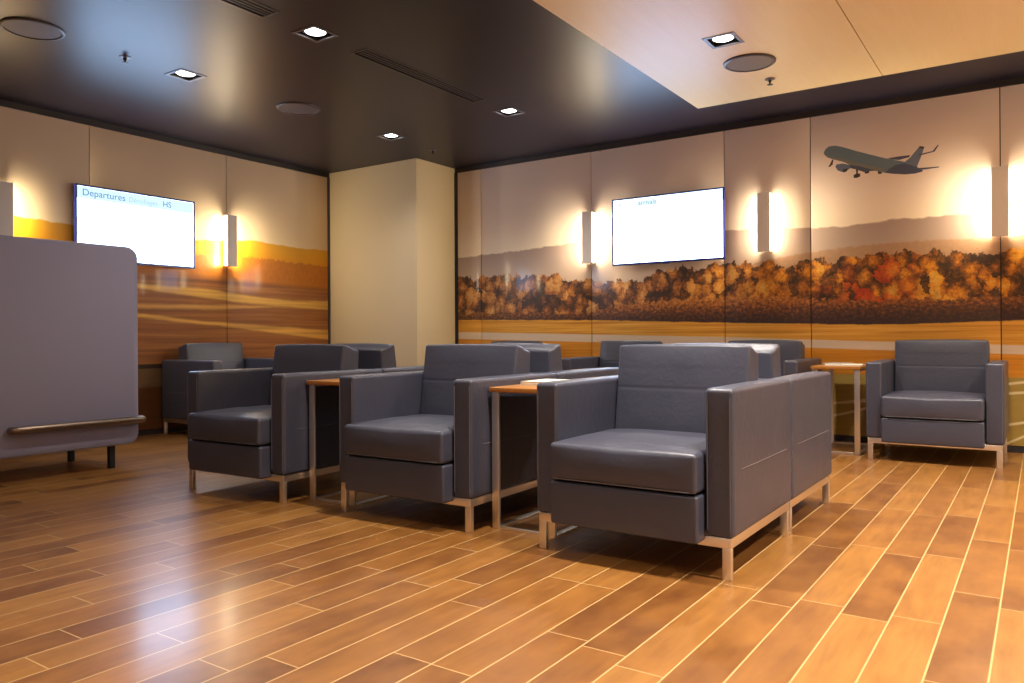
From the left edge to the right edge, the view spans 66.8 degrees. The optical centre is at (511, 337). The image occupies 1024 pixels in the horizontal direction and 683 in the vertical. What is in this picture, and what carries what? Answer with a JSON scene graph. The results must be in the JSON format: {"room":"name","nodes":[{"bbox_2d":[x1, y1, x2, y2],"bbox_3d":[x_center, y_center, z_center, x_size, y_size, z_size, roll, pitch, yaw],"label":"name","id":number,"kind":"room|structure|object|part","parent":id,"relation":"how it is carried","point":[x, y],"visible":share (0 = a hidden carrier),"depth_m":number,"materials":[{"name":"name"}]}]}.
{"room":"airport terminal","nodes":[
{"label":"airport terminal","id":0,"kind":"room"},
{"bbox_2d":[329,158,454,366],"bbox_3d":[-1.313,-0.484,8.491,1.290,2.663,0.642,0,0,34],"label":"column","id":1,"kind":"structure","parent":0,"point":[392,239],"depth_m":8.14,"materials":[{"name":"beige paint"}]},
{"bbox_2d":[327,177,330,343],"bbox_3d":[-2.021,-0.456,8.572,0.030,2.615,0.022,0,0,34],"label":"trim","id":2,"kind":"structure","parent":1,"relation":"attached to","point":[328,178],"depth_m":8.56,"materials":[{"name":"grey"}]},
{"bbox_2d":[454,173,458,343],"bbox_3d":[-0.594,-0.464,8.372,0.032,2.615,0.030,0,0,34],"label":"trim","id":3,"kind":"structure","parent":1,"relation":"attached to","point":[455,174],"depth_m":8.36,"materials":[{"name":"black"}]},
{"bbox_2d":[0,431,1023,682],"bbox_3d":[-0.654,0.874,2.506,9.115,0.060,9.796,0,0,34],"label":"floor","id":4,"kind":"structure","parent":0,"point":[912,569],"depth_m":2.64,"materials":[{"name":"brown wood"}]},
{"bbox_2d":[0,235,145,468],"bbox_3d":[-3.150,0.131,4.744,0.717,1.455,1.544,0,0,34],"label":"partition","id":5,"kind":"object","parent":4,"relation":"on","point":[69,310],"visible":1,"depth_m":4.80,"materials":[{"name":"grey fabric"}]},
{"bbox_3d":[-3.054,0.779,5.381,0.036,0.158,0.036,0,0,34],"label":"leg","id":6,"kind":"part","parent":5,"relation":"part of","materials":[{"name":"black metal"}]},
{"bbox_3d":[-2.713,0.544,4.870,0.142,0.043,0.846,0,0,34],"label":"rail","id":7,"kind":"part","parent":5,"relation":"part of","materials":[{"name":"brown metal"}]},
{"bbox_3d":[-2.625,0.776,5.088,0.036,0.158,0.036,0,0,34],"label":"leg","id":8,"kind":"part","parent":5,"relation":"part of","materials":[{"name":"black metal"}]},
{"bbox_2d":[162,343,273,433],"bbox_3d":[-2.545,0.450,6.993,0.827,0.809,0.810,0,0,34],"label":"lounge armchair","id":9,"kind":"object","parent":4,"relation":"on","point":[192,356],"visible":0.38,"depth_m":6.87,"materials":[{"name":"leather"}]},
{"bbox_3d":[-3.079,0.803,6.908,0.021,0.110,0.032,0,0,34],"label":"leg","id":10,"kind":"part","parent":9,"relation":"part of","materials":[{"name":"silver metal"}]},
{"bbox_3d":[-2.576,0.728,7.016,0.731,0.034,0.778,0,0,34],"label":"frame","id":11,"kind":"part","parent":9,"relation":"part of","materials":[{"name":"silver metal"}]},
{"bbox_3d":[-2.775,0.452,6.728,0.745,0.518,0.109,0,0,34],"label":"armrest","id":12,"kind":"part","parent":9,"relation":"part of","materials":[{"name":"leather"}]},
{"bbox_3d":[-2.739,0.246,7.125,0.186,0.398,0.587,0,0,34],"label":"backrest","id":13,"kind":"part","parent":9,"relation":"part of","materials":[{"name":"leather"}]},
{"bbox_3d":[-2.382,0.450,7.305,0.745,0.518,0.109,0,0,34],"label":"armrest","id":14,"kind":"part","parent":9,"relation":"part of","materials":[{"name":"leather"}]},
{"bbox_2d":[187,344,381,503],"bbox_3d":[-1.315,0.443,4.434,0.810,0.809,0.827,0,0,33],"label":"lounge armchair","id":15,"kind":"object","parent":4,"relation":"on","point":[249,422],"visible":0.86,"depth_m":4.16,"materials":[{"name":"leather"}]},
{"bbox_3d":[-1.797,0.795,4.370,0.032,0.110,0.021,0,0,33],"label":"leg","id":16,"kind":"part","parent":15,"relation":"part of","materials":[{"name":"silver metal"}]},
{"bbox_2d":[188,405,270,445],"bbox_3d":[-1.384,0.471,4.326,0.590,0.160,0.571,0,0,33],"label":"seat cushion","id":17,"kind":"object","parent":15,"relation":"on","point":[215,425],"depth_m":4.10,"materials":[{"name":"leather"}]},
{"bbox_3d":[-1.587,0.445,4.657,0.109,0.518,0.745,0,0,33],"label":"armrest","id":18,"kind":"part","parent":15,"relation":"part of","materials":[{"name":"leather"}]},
{"bbox_3d":[-1.488,0.641,4.161,0.591,0.164,0.151,0,0,33],"label":"panel","id":19,"kind":"part","parent":15,"relation":"part of","materials":[{"name":"leather"}]},
{"bbox_3d":[-1.169,0.792,3.967,0.032,0.110,0.021,0,0,33],"label":"leg","id":20,"kind":"part","parent":15,"relation":"part of","materials":[{"name":"silver metal"}]},
{"bbox_3d":[-1.292,0.720,4.468,0.778,0.034,0.731,0,0,33],"label":"frame","id":21,"kind":"part","parent":15,"relation":"part of","materials":[{"name":"silver metal"}]},
{"bbox_3d":[-1.190,0.237,4.631,0.587,0.398,0.186,0,0,33],"label":"backrest","id":22,"kind":"part","parent":15,"relation":"part of","materials":[{"name":"leather"}]},
{"bbox_3d":[-0.999,0.442,4.280,0.109,0.518,0.745,0,0,33],"label":"armrest","id":23,"kind":"part","parent":15,"relation":"part of","materials":[{"name":"leather"}]},
{"bbox_2d":[307,378,392,505],"bbox_3d":[-0.777,0.533,4.195,0.336,0.622,0.560,0,0,33],"label":"side table","id":24,"kind":"object","parent":4,"relation":"on","point":[313,384],"visible":0.27,"depth_m":4.04,"materials":[{"name":"silver metal"}]},
{"bbox_3d":[-1.040,0.546,4.053,0.038,0.600,0.012,0,0,33],"label":"leg","id":25,"kind":"part","parent":24,"relation":"part of","materials":[{"name":"silver metal"}]},
{"bbox_3d":[-0.800,0.544,3.898,0.038,0.600,0.012,0,0,33],"label":"leg","id":26,"kind":"part","parent":24,"relation":"part of","materials":[{"name":"silver metal"}]},
{"bbox_2d":[335,343,423,372],"bbox_3d":[-0.862,0.441,5.142,0.810,0.809,0.827,0,0,33],"label":"lounge armchair","id":27,"kind":"object","parent":4,"relation":"on","point":[371,355],"visible":0.15,"depth_m":4.77,"materials":[{"name":"leather"}]},
{"bbox_3d":[-0.989,0.236,4.945,0.587,0.398,0.186,0,0,33],"label":"backrest","id":28,"kind":"part","parent":27,"relation":"part of","materials":[{"name":"leather"}]},
{"bbox_3d":[-0.590,0.440,4.920,0.109,0.518,0.745,0,0,33],"label":"armrest","id":29,"kind":"part","parent":27,"relation":"part of","materials":[{"name":"leather"}]},
{"bbox_2d":[339,344,556,532],"bbox_3d":[-0.327,0.438,3.826,0.810,0.809,0.827,0,0,33],"label":"lounge armchair","id":30,"kind":"object","parent":4,"relation":"on","point":[426,435],"visible":0.89,"depth_m":3.59,"materials":[{"name":"leather"}]},
{"bbox_3d":[-0.809,0.790,3.766,0.032,0.110,0.021,0,0,33],"label":"leg","id":31,"kind":"part","parent":30,"relation":"part of","materials":[{"name":"silver metal"}]},
{"bbox_3d":[-0.597,0.440,4.051,0.109,0.518,0.745,0,0,33],"label":"armrest","id":32,"kind":"part","parent":30,"relation":"part of","materials":[{"name":"leather"}]},
{"bbox_2d":[345,414,453,463],"bbox_3d":[-0.397,0.466,3.719,0.590,0.160,0.571,0,0,33],"label":"seat cushion","id":33,"kind":"object","parent":30,"relation":"on","point":[382,438],"depth_m":3.50,"materials":[{"name":"leather"}]},
{"bbox_3d":[-0.503,0.635,3.555,0.591,0.164,0.151,0,0,33],"label":"panel","id":34,"kind":"part","parent":30,"relation":"part of","materials":[{"name":"leather"}]},
{"bbox_3d":[-0.303,0.715,3.860,0.778,0.034,0.731,0,0,33],"label":"frame","id":35,"kind":"part","parent":30,"relation":"part of","materials":[{"name":"silver metal"}]},
{"bbox_3d":[-0.184,0.786,3.358,0.032,0.110,0.021,0,0,33],"label":"leg","id":36,"kind":"part","parent":30,"relation":"part of","materials":[{"name":"silver metal"}]},
{"bbox_3d":[-0.200,0.231,4.022,0.587,0.398,0.186,0,0,33],"label":"backrest","id":37,"kind":"part","parent":30,"relation":"part of","materials":[{"name":"leather"}]},
{"bbox_3d":[-0.012,0.436,3.670,0.109,0.518,0.745,0,0,33],"label":"armrest","id":38,"kind":"part","parent":30,"relation":"part of","materials":[{"name":"leather"}]},
{"bbox_2d":[491,341,543,343],"bbox_3d":[-0.084,0.436,7.483,0.810,0.809,0.827,0,0,34],"label":"lounge armchair","id":39,"kind":"object","parent":4,"relation":"on","point":[492,341],"visible":0.03,"depth_m":7.63,"materials":[{"name":"leather"}]},
{"bbox_2d":[489,384,579,537],"bbox_3d":[0.195,0.528,3.562,0.336,0.622,0.560,0,0,34],"label":"side table","id":40,"kind":"object","parent":4,"relation":"on","point":[496,391],"visible":0.31,"depth_m":3.41,"materials":[{"name":"brown wood"}]},
{"bbox_3d":[-0.070,0.540,3.424,0.038,0.600,0.012,0,0,34],"label":"leg","id":41,"kind":"part","parent":40,"relation":"part of","materials":[{"name":"silver metal"}]},
{"bbox_2d":[521,379,567,385],"bbox_3d":[0.175,0.208,3.599,0.173,0.018,0.242,0,0,30],"label":"magazine","id":42,"kind":"object","parent":40,"relation":"on","point":[530,382],"visible":0.4,"depth_m":3.53,"materials":[{"name":"beige paper"}]},
{"bbox_3d":[0.168,0.539,3.264,0.038,0.600,0.012,0,0,34],"label":"leg","id":43,"kind":"part","parent":40,"relation":"part of","materials":[{"name":"silver metal"}]},
{"bbox_2d":[489,343,618,378],"bbox_3d":[0.133,0.435,4.531,0.810,0.809,0.827,0,0,33],"label":"lounge armchair","id":44,"kind":"object","parent":4,"relation":"on","point":[547,358],"visible":0.12,"depth_m":4.16,"materials":[{"name":"leather"}]},
{"bbox_3d":[0.004,0.230,4.334,0.587,0.398,0.186,0,0,33],"label":"backrest","id":45,"kind":"part","parent":44,"relation":"part of","materials":[{"name":"leather"}]},
{"bbox_3d":[0.403,0.434,4.305,0.109,0.518,0.745,0,0,33],"label":"armrest","id":46,"kind":"part","parent":44,"relation":"part of","materials":[{"name":"leather"}]},
{"bbox_2d":[562,340,662,369],"bbox_3d":[0.940,0.430,6.784,0.810,0.809,0.827,0,0,34],"label":"lounge armchair","id":47,"kind":"object","parent":4,"relation":"on","point":[609,350],"visible":0.16,"depth_m":6.98,"materials":[{"name":"leather"}]},
{"bbox_3d":[0.675,0.432,7.014,0.109,0.518,0.745,0,0,34],"label":"armrest","id":48,"kind":"part","parent":47,"relation":"part of","materials":[{"name":"leather"}]},
{"bbox_3d":[1.071,0.224,6.977,0.587,0.398,0.186,0,0,34],"label":"backrest","id":49,"kind":"part","parent":47,"relation":"part of","materials":[{"name":"leather"}]},
{"bbox_2d":[537,344,790,580],"bbox_3d":[0.611,0.432,3.147,0.810,0.809,0.827,0,0,34],"label":"lounge armchair","id":50,"kind":"object","parent":4,"relation":"on","point":[686,443],"visible":1,"depth_m":2.94,"materials":[{"name":"leather"}]},
{"bbox_3d":[0.127,0.784,3.098,0.032,0.110,0.021,0,0,34],"label":"leg","id":51,"kind":"part","parent":50,"relation":"part of","materials":[{"name":"silver metal"}]},
{"bbox_3d":[0.346,0.434,3.378,0.109,0.518,0.745,0,0,34],"label":"armrest","id":52,"kind":"part","parent":50,"relation":"part of","materials":[{"name":"leather"}]},
{"bbox_2d":[550,428,705,493],"bbox_3d":[0.539,0.460,3.042,0.590,0.160,0.571,0,0,34],"label":"seat cushion","id":53,"kind":"object","parent":50,"relation":"on","point":[627,460],"depth_m":2.84,"materials":[{"name":"leather"}]},
{"bbox_3d":[0.429,0.629,2.880,0.591,0.164,0.151,0,0,34],"label":"panel","id":54,"kind":"part","parent":50,"relation":"part of","materials":[{"name":"leather"}]},
{"bbox_3d":[0.635,0.709,3.180,0.778,0.034,0.731,0,0,34],"label":"frame","id":55,"kind":"part","parent":50,"relation":"part of","materials":[{"name":"silver metal"}]},
{"bbox_3d":[0.742,0.226,3.341,0.587,0.398,0.186,0,0,34],"label":"backrest","id":56,"kind":"part","parent":50,"relation":"part of","materials":[{"name":"leather"}]},
{"bbox_3d":[0.743,0.781,2.677,0.032,0.110,0.021,0,0,34],"label":"leg","id":57,"kind":"part","parent":50,"relation":"part of","materials":[{"name":"silver metal"}]},
{"bbox_3d":[0.922,0.431,2.985,0.109,0.518,0.745,0,0,34],"label":"armrest","id":58,"kind":"part","parent":50,"relation":"part of","materials":[{"name":"leather"}]},
{"bbox_3d":[1.144,0.778,3.263,0.032,0.110,0.021,0,0,34],"label":"leg","id":59,"kind":"part","parent":50,"relation":"part of","materials":[{"name":"silver metal"}]},
{"bbox_2d":[679,343,831,533],"bbox_3d":[1.085,0.429,3.842,0.810,0.809,0.827,0,0,34],"label":"lounge armchair","id":60,"kind":"object","parent":4,"relation":"on","point":[810,392],"visible":0.28,"depth_m":3.50,"materials":[{"name":"leather"}]},
{"bbox_3d":[0.952,0.225,3.648,0.587,0.398,0.186,0,0,34],"label":"backrest","id":61,"kind":"part","parent":60,"relation":"part of","materials":[{"name":"leather"}]},
{"bbox_3d":[1.172,0.778,3.305,0.032,0.110,0.021,0,0,34],"label":"leg","id":62,"kind":"part","parent":60,"relation":"part of","materials":[{"name":"silver metal"}]},
{"bbox_3d":[1.350,0.428,3.611,0.109,0.518,0.745,0,0,34],"label":"armrest","id":63,"kind":"part","parent":60,"relation":"part of","materials":[{"name":"leather"}]},
{"bbox_3d":[1.064,0.707,3.809,0.778,0.034,0.731,0,0,34],"label":"frame","id":64,"kind":"part","parent":60,"relation":"part of","materials":[{"name":"silver metal"}]},
{"bbox_3d":[1.573,0.776,3.892,0.032,0.110,0.021,0,0,34],"label":"leg","id":65,"kind":"part","parent":60,"relation":"part of","materials":[{"name":"silver metal"}]},
{"bbox_2d":[728,340,820,375],"bbox_3d":[1.921,0.425,6.114,0.810,0.809,0.827,0,0,34],"label":"lounge armchair","id":66,"kind":"object","parent":4,"relation":"on","point":[793,360],"visible":0.2,"depth_m":6.13,"materials":[{"name":"leather"}]},
{"bbox_3d":[2.233,0.423,5.951,0.109,0.518,0.745,0,0,34],"label":"armrest","id":67,"kind":"part","parent":66,"relation":"part of","materials":[{"name":"leather"}]},
{"bbox_2d":[811,364,873,454],"bbox_3d":[2.462,0.515,5.770,0.336,0.622,0.560,0,0,34],"label":"side table","id":68,"kind":"object","parent":4,"relation":"on","point":[857,435],"visible":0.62,"depth_m":5.48,"materials":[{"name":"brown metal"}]},
{"bbox_3d":[2.492,0.525,6.067,0.038,0.600,0.012,0,0,34],"label":"leg","id":69,"kind":"part","parent":68,"relation":"part of","materials":[{"name":"silver metal"}]},
{"bbox_2d":[825,364,863,365],"bbox_3d":[2.443,0.200,5.707,0.243,0.008,0.292,0,0,28],"label":"magazine","id":70,"kind":"object","parent":68,"relation":"on","point":[825,364],"visible":0.9,"depth_m":5.62,"materials":[{"name":"beige paper"}]},
{"bbox_2d":[822,362,852,363],"bbox_3d":[2.431,0.192,5.800,0.202,0.007,0.143,0,0,-44],"label":"magazine","id":71,"kind":"object","parent":70,"relation":"on","point":[830,362],"visible":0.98,"depth_m":5.77,"materials":[{"name":"beige paper"}]},
{"bbox_3d":[2.433,0.526,5.473,0.038,0.600,0.012,0,0,34],"label":"leg","id":72,"kind":"part","parent":68,"relation":"part of","materials":[{"name":"silver metal"}]},
{"bbox_2d":[866,339,1008,468],"bbox_3d":[2.929,0.419,5.348,0.810,0.809,0.827,0,0,34],"label":"lounge armchair","id":73,"kind":"object","parent":4,"relation":"on","point":[946,393],"visible":1,"depth_m":5.17,"materials":[{"name":"leather"}]},
{"bbox_3d":[2.445,0.771,5.298,0.032,0.110,0.021,0,0,34],"label":"leg","id":74,"kind":"part","parent":73,"relation":"part of","materials":[{"name":"silver metal"}]},
{"bbox_3d":[2.664,0.421,5.578,0.109,0.518,0.745,0,0,34],"label":"armrest","id":75,"kind":"part","parent":73,"relation":"part of","materials":[{"name":"leather"}]},
{"bbox_2d":[881,390,984,420],"bbox_3d":[2.857,0.447,5.242,0.590,0.160,0.571,0,0,34],"label":"seat cushion","id":76,"kind":"object","parent":73,"relation":"on","point":[896,405],"depth_m":5.04,"materials":[{"name":"leather"}]},
{"bbox_3d":[2.747,0.616,5.080,0.591,0.164,0.151,0,0,34],"label":"panel","id":77,"kind":"part","parent":73,"relation":"part of","materials":[{"name":"leather"}]},
{"bbox_3d":[2.953,0.696,5.381,0.778,0.034,0.731,0,0,34],"label":"frame","id":78,"kind":"part","parent":73,"relation":"part of","materials":[{"name":"silver metal"}]},
{"bbox_3d":[3.060,0.212,5.541,0.587,0.398,0.186,0,0,34],"label":"backrest","id":79,"kind":"part","parent":73,"relation":"part of","materials":[{"name":"leather"}]},
{"bbox_3d":[3.240,0.417,5.185,0.109,0.518,0.745,0,0,34],"label":"armrest","id":80,"kind":"part","parent":73,"relation":"part of","materials":[{"name":"leather"}]},
{"bbox_3d":[3.061,0.767,4.877,0.032,0.110,0.021,0,0,34],"label":"leg","id":81,"kind":"part","parent":73,"relation":"part of","materials":[{"name":"silver metal"}]},
{"bbox_3d":[3.462,0.765,5.464,0.032,0.110,0.021,0,0,34],"label":"leg","id":82,"kind":"part","parent":73,"relation":"part of","materials":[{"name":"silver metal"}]},
{"bbox_2d":[0,0,1023,172],"bbox_3d":[-0.670,-1.894,2.506,9.115,0.150,9.796,0,0,34],"label":"ceiling","id":83,"kind":"structure","parent":0,"point":[572,91],"depth_m":5.51,"materials":[{"name":"black paint"}]},
{"bbox_2d":[0,17,65,40],"bbox_3d":[-2.802,-1.801,4.545,0.336,0.012,0.336,0,0,34],"label":"ceiling speaker","id":84,"kind":"object","parent":83,"relation":"attached to","point":[30,28],"visible":1,"depth_m":4.53,"materials":[{"name":"grey"}]},
{"bbox_2d":[119,55,130,63],"bbox_3d":[-2.495,-1.787,5.010,0.072,0.043,0.072,0,0,34],"label":"sprinkler","id":85,"kind":"object","parent":83,"relation":"attached to","point":[124,57],"visible":1,"depth_m":5.00,"materials":[{"name":"grey metal"}]},
{"bbox_2d":[164,68,206,81],"bbox_3d":[-2.252,-1.855,5.362,0.198,0.097,0.198,0,0,34],"label":"recessed light","id":86,"kind":"object","parent":83,"relation":"in","point":[182,74],"visible":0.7,"depth_m":5.38,"materials":[{"name":"grey"}]},
{"bbox_2d":[218,0,279,18],"bbox_3d":[-1.715,-1.851,3.844,0.144,0.084,1.280,0,0,34],"label":"ceiling vent","id":87,"kind":"object","parent":83,"relation":"in","point":[252,5],"visible":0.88,"depth_m":4.27,"materials":[{"name":"grey metal"}]},
{"bbox_2d":[276,102,319,114],"bbox_3d":[-1.687,-1.807,6.143,0.336,0.012,0.336,0,0,34],"label":"ceiling speaker","id":88,"kind":"object","parent":83,"relation":"attached to","point":[294,108],"visible":1,"depth_m":6.12,"materials":[{"name":"grey plastic"}]},
{"bbox_2d":[279,104,316,113],"bbox_3d":[-1.687,-1.808,6.143,0.291,0.008,0.291,0,0,34],"label":"grille","id":89,"kind":"object","parent":88,"relation":"attached to","point":[286,108],"depth_m":6.13,"materials":[{"name":"grey metal"}]},
{"bbox_2d":[291,25,338,42],"bbox_3d":[-1.176,-1.861,4.648,0.198,0.097,0.198,0,0,34],"label":"recessed light","id":90,"kind":"object","parent":83,"relation":"in","point":[316,34],"visible":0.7,"depth_m":4.67,"materials":[{"name":"grey"}]},
{"bbox_2d":[376,133,406,140],"bbox_3d":[-1.093,-1.861,7.023,0.198,0.097,0.198,0,0,34],"label":"recessed light","id":91,"kind":"object","parent":83,"relation":"in","point":[389,136],"visible":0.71,"depth_m":7.04,"materials":[{"name":"grey"}]},
{"bbox_2d":[351,48,486,102],"bbox_3d":[-0.611,-1.857,5.448,0.144,0.084,1.285,0,0,34],"label":"ceiling vent","id":92,"kind":"object","parent":83,"relation":"in","point":[371,54],"visible":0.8,"depth_m":5.37,"materials":[{"name":"grey metal"}]},
{"bbox_2d":[492,107,524,116],"bbox_3d":[-0.024,-1.867,6.281,0.198,0.097,0.198,0,0,34],"label":"recessed light","id":93,"kind":"object","parent":83,"relation":"in","point":[507,112],"visible":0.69,"depth_m":6.31,"materials":[{"name":"grey"}]},
{"bbox_2d":[533,0,881,108],"bbox_3d":[-0.377,-1.814,2.269,1.336,0.014,8.535,0,0,34],"label":"ceiling panel","id":94,"kind":"object","parent":83,"relation":"attached to","point":[813,43],"visible":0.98,"depth_m":4.75,"materials":[{"name":"beige paint"}]},
{"bbox_2d":[702,31,743,48],"bbox_3d":[1.290,-1.861,4.748,0.198,0.097,0.198,0,0,34],"label":"recessed light","id":95,"kind":"object","parent":94,"relation":"attached to","point":[731,38],"visible":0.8,"depth_m":4.77,"materials":[{"name":"grey"}]},
{"bbox_2d":[723,53,775,71],"bbox_3d":[1.569,-1.812,5.133,0.336,0.012,0.336,0,0,34],"label":"ceiling speaker","id":96,"kind":"object","parent":94,"relation":"attached to","point":[751,62],"visible":1,"depth_m":5.11,"materials":[{"name":"grey"}]},
{"bbox_2d":[727,56,772,70],"bbox_3d":[1.569,-1.813,5.133,0.291,0.008,0.291,0,0,34],"label":"grille","id":97,"kind":"object","parent":96,"relation":"attached to","point":[737,63],"depth_m":5.13,"materials":[{"name":"brown"}]},
{"bbox_2d":[765,77,774,85],"bbox_3d":[1.815,-1.798,5.469,0.072,0.043,0.072,0,0,34],"label":"sprinkler","id":98,"kind":"object","parent":94,"relation":"attached to","point":[770,79],"visible":1,"depth_m":5.46,"materials":[{"name":"grey metal"}]},
{"bbox_2d":[837,0,1023,75],"bbox_3d":[0.727,-1.820,1.516,1.325,0.014,8.535,0,0,34],"label":"ceiling panel","id":99,"kind":"object","parent":83,"relation":"attached to","point":[900,36],"visible":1,"depth_m":4.61,"materials":[{"name":"beige paint"}]},
{"bbox_2d":[724,88,1023,446],"bbox_3d":[2.132,-0.654,6.601,9.115,2.963,0.120,0,0,34],"label":"wall","id":100,"kind":"structure","parent":0,"point":[999,88],"depth_m":5.59,"materials":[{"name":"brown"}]},
{"bbox_2d":[455,76,1023,172],"bbox_3d":[2.618,-1.814,6.178,7.824,0.048,0.022,0,0,34],"label":"trim","id":101,"kind":"structure","parent":100,"relation":"attached to","point":[1019,80],"depth_m":6.49,"materials":[{"name":"grey metal"}]},
{"bbox_2d":[458,84,1023,445],"bbox_3d":[2.638,-0.506,6.169,7.779,2.562,0.023,0,0,34],"label":"mural","id":102,"kind":"object","parent":100,"relation":"attached to","point":[891,240],"visible":0.79,"depth_m":6.35,"materials":[{"name":"multicoloured paper"}]},
{"bbox_3d":[-0.446,-0.488,8.277,0.308,2.562,0.018,0,0,34],"label":"panel","id":103,"kind":"part","parent":102,"relation":"part of","materials":[{"name":"multicoloured paper"}]},
{"bbox_3d":[0.226,-0.492,7.818,1.305,2.562,0.018,0,0,34],"label":"panel","id":104,"kind":"part","parent":102,"relation":"part of","materials":[{"name":"multicoloured paper"}]},
{"bbox_2d":[582,211,594,263],"bbox_3d":[0.733,-0.949,7.402,0.104,0.492,0.092,0,0,34],"label":"wall sconce","id":105,"kind":"object","parent":102,"relation":"attached to","point":[588,217],"visible":1,"depth_m":7.37,"materials":[{"name":"silver metal"}]},
{"bbox_2d":[592,212,594,261],"bbox_3d":[0.766,-0.949,7.373,0.007,0.471,0.054,0,0,34],"label":"diffuser","id":106,"kind":"object","parent":105,"relation":"attached to","point":[593,215],"depth_m":7.38,"materials":[{"name":"white"}]},
{"bbox_3d":[1.305,-0.499,7.082,1.294,2.562,0.018,0,0,34],"label":"panel","id":107,"kind":"part","parent":102,"relation":"part of","materials":[{"name":"multicoloured paper"}]},
{"bbox_2d":[612,187,724,265],"bbox_3d":[1.392,-0.974,6.969,1.068,0.625,0.064,0,0,34],"label":"wall screen","id":108,"kind":"object","parent":102,"relation":"attached to","point":[685,226],"visible":1,"depth_m":6.92,"materials":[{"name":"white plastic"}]},
{"bbox_2d":[757,192,770,251],"bbox_3d":[2.104,-0.957,6.466,0.104,0.492,0.092,0,0,34],"label":"wall sconce","id":109,"kind":"object","parent":102,"relation":"attached to","point":[763,198],"visible":1,"depth_m":6.43,"materials":[{"name":"silver metal"}]},
{"bbox_2d":[770,194,770,249],"bbox_3d":[2.137,-0.957,6.437,0.007,0.471,0.054,0,0,34],"label":"diffuser","id":110,"kind":"object","parent":109,"relation":"attached to","point":[770,194],"depth_m":6.44,"materials":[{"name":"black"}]},
{"bbox_3d":[2.136,-0.503,6.514,0.706,2.562,0.018,0,0,34],"label":"panel","id":111,"kind":"part","parent":102,"relation":"part of","materials":[{"name":"multicoloured paper"}]},
{"bbox_2d":[824,145,938,177],"bbox_3d":[2.843,-1.385,6.015,0.817,0.294,0.002,0,0,34],"label":"airplane","id":112,"kind":"object","parent":102,"relation":"attached to","point":[840,161],"depth_m":6.01,"materials":[{"name":"grey paint"}]},
{"bbox_3d":[2.970,-0.508,5.945,1.298,2.562,0.018,0,0,34],"label":"panel","id":113,"kind":"part","parent":102,"relation":"part of","materials":[{"name":"multicoloured paper"}]},
{"bbox_2d":[991,165,1008,236],"bbox_3d":[3.474,-0.965,5.531,0.104,0.492,0.092,0,0,34],"label":"wall sconce","id":114,"kind":"object","parent":102,"relation":"attached to","point":[999,174],"visible":1,"depth_m":5.49,"materials":[{"name":"silver metal"}]},
{"bbox_3d":[4.048,-0.514,5.209,1.298,2.562,0.018,0,0,34],"label":"panel","id":115,"kind":"part","parent":102,"relation":"part of","materials":[{"name":"multicoloured paper"}]},
{"bbox_2d":[834,435,1023,452],"bbox_3d":[2.648,0.802,6.173,7.794,0.045,0.014,0,0,34],"label":"baseboard","id":116,"kind":"structure","parent":100,"relation":"attached to","point":[1015,449],"depth_m":6.03,"materials":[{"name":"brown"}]},
{"bbox_3d":[-4.443,-0.616,5.159,0.120,2.963,9.916,0,0,34],"label":"wall","id":117,"kind":"structure","parent":0,"visible":0},
{"bbox_2d":[138,426,187,435],"bbox_3d":[-4.598,0.844,4.801,0.014,0.045,9.121,0,0,34],"label":"baseboard","id":118,"kind":"structure","parent":117,"relation":"attached to","point":[180,428],"depth_m":6.93,"materials":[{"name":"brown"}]},
{"bbox_2d":[0,106,327,429],"bbox_3d":[-4.601,-0.464,4.798,0.023,2.562,9.110,0,0,34],"label":"mural","id":119,"kind":"object","parent":117,"relation":"attached to","point":[276,293],"visible":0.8,"depth_m":7.23,"materials":[{"name":"gold paper"}]},
{"bbox_2d":[0,181,13,235],"bbox_3d":[-3.826,-0.921,5.843,0.092,0.492,0.104,0,0,34],"label":"wall sconce","id":120,"kind":"object","parent":119,"relation":"attached to","point":[6,188],"visible":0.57,"depth_m":5.82,"materials":[{"name":"silver metal"}]},
{"bbox_3d":[-3.861,-0.469,5.885,0.018,2.562,1.298,0,0,34],"label":"panel","id":121,"kind":"part","parent":119,"relation":"part of","materials":[{"name":"beige paper"}]},
{"bbox_2d":[74,183,194,268],"bbox_3d":[-3.242,-0.934,6.722,0.064,0.625,1.068,0,0,34],"label":"wall screen","id":122,"kind":"object","parent":119,"relation":"attached to","point":[160,231],"visible":0.99,"depth_m":6.72,"materials":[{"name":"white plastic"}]},
{"bbox_3d":[-3.126,-0.473,6.963,0.018,2.562,1.298,0,0,34],"label":"panel","id":123,"kind":"part","parent":119,"relation":"part of","materials":[{"name":"multicoloured paper"}]},
{"bbox_2d":[223,214,236,266],"bbox_3d":[-2.715,-0.927,7.471,0.092,0.492,0.104,0,0,34],"label":"wall sconce","id":124,"kind":"object","parent":119,"relation":"attached to","point":[229,221],"visible":1,"depth_m":7.44,"materials":[{"name":"silver metal"}]},
{"bbox_2d":[224,216,226,264],"bbox_3d":[-2.734,-0.927,7.431,0.054,0.471,0.007,0,0,34],"label":"diffuser","id":125,"kind":"object","parent":124,"relation":"attached to","point":[225,217],"depth_m":7.43,"materials":[{"name":"white"}]},
{"bbox_3d":[-2.395,-0.477,8.033,0.018,2.562,1.279,0,0,34],"label":"panel","id":126,"kind":"part","parent":119,"relation":"part of","materials":[{"name":"paper"}]},
{"bbox_2d":[0,99,328,177],"bbox_3d":[-4.603,-1.772,4.808,0.022,0.048,9.143,0,0,34],"label":"trim","id":127,"kind":"structure","parent":117,"relation":"attached to","point":[4,103],"depth_m":6.85,"materials":[{"name":"grey metal"}]}
]}

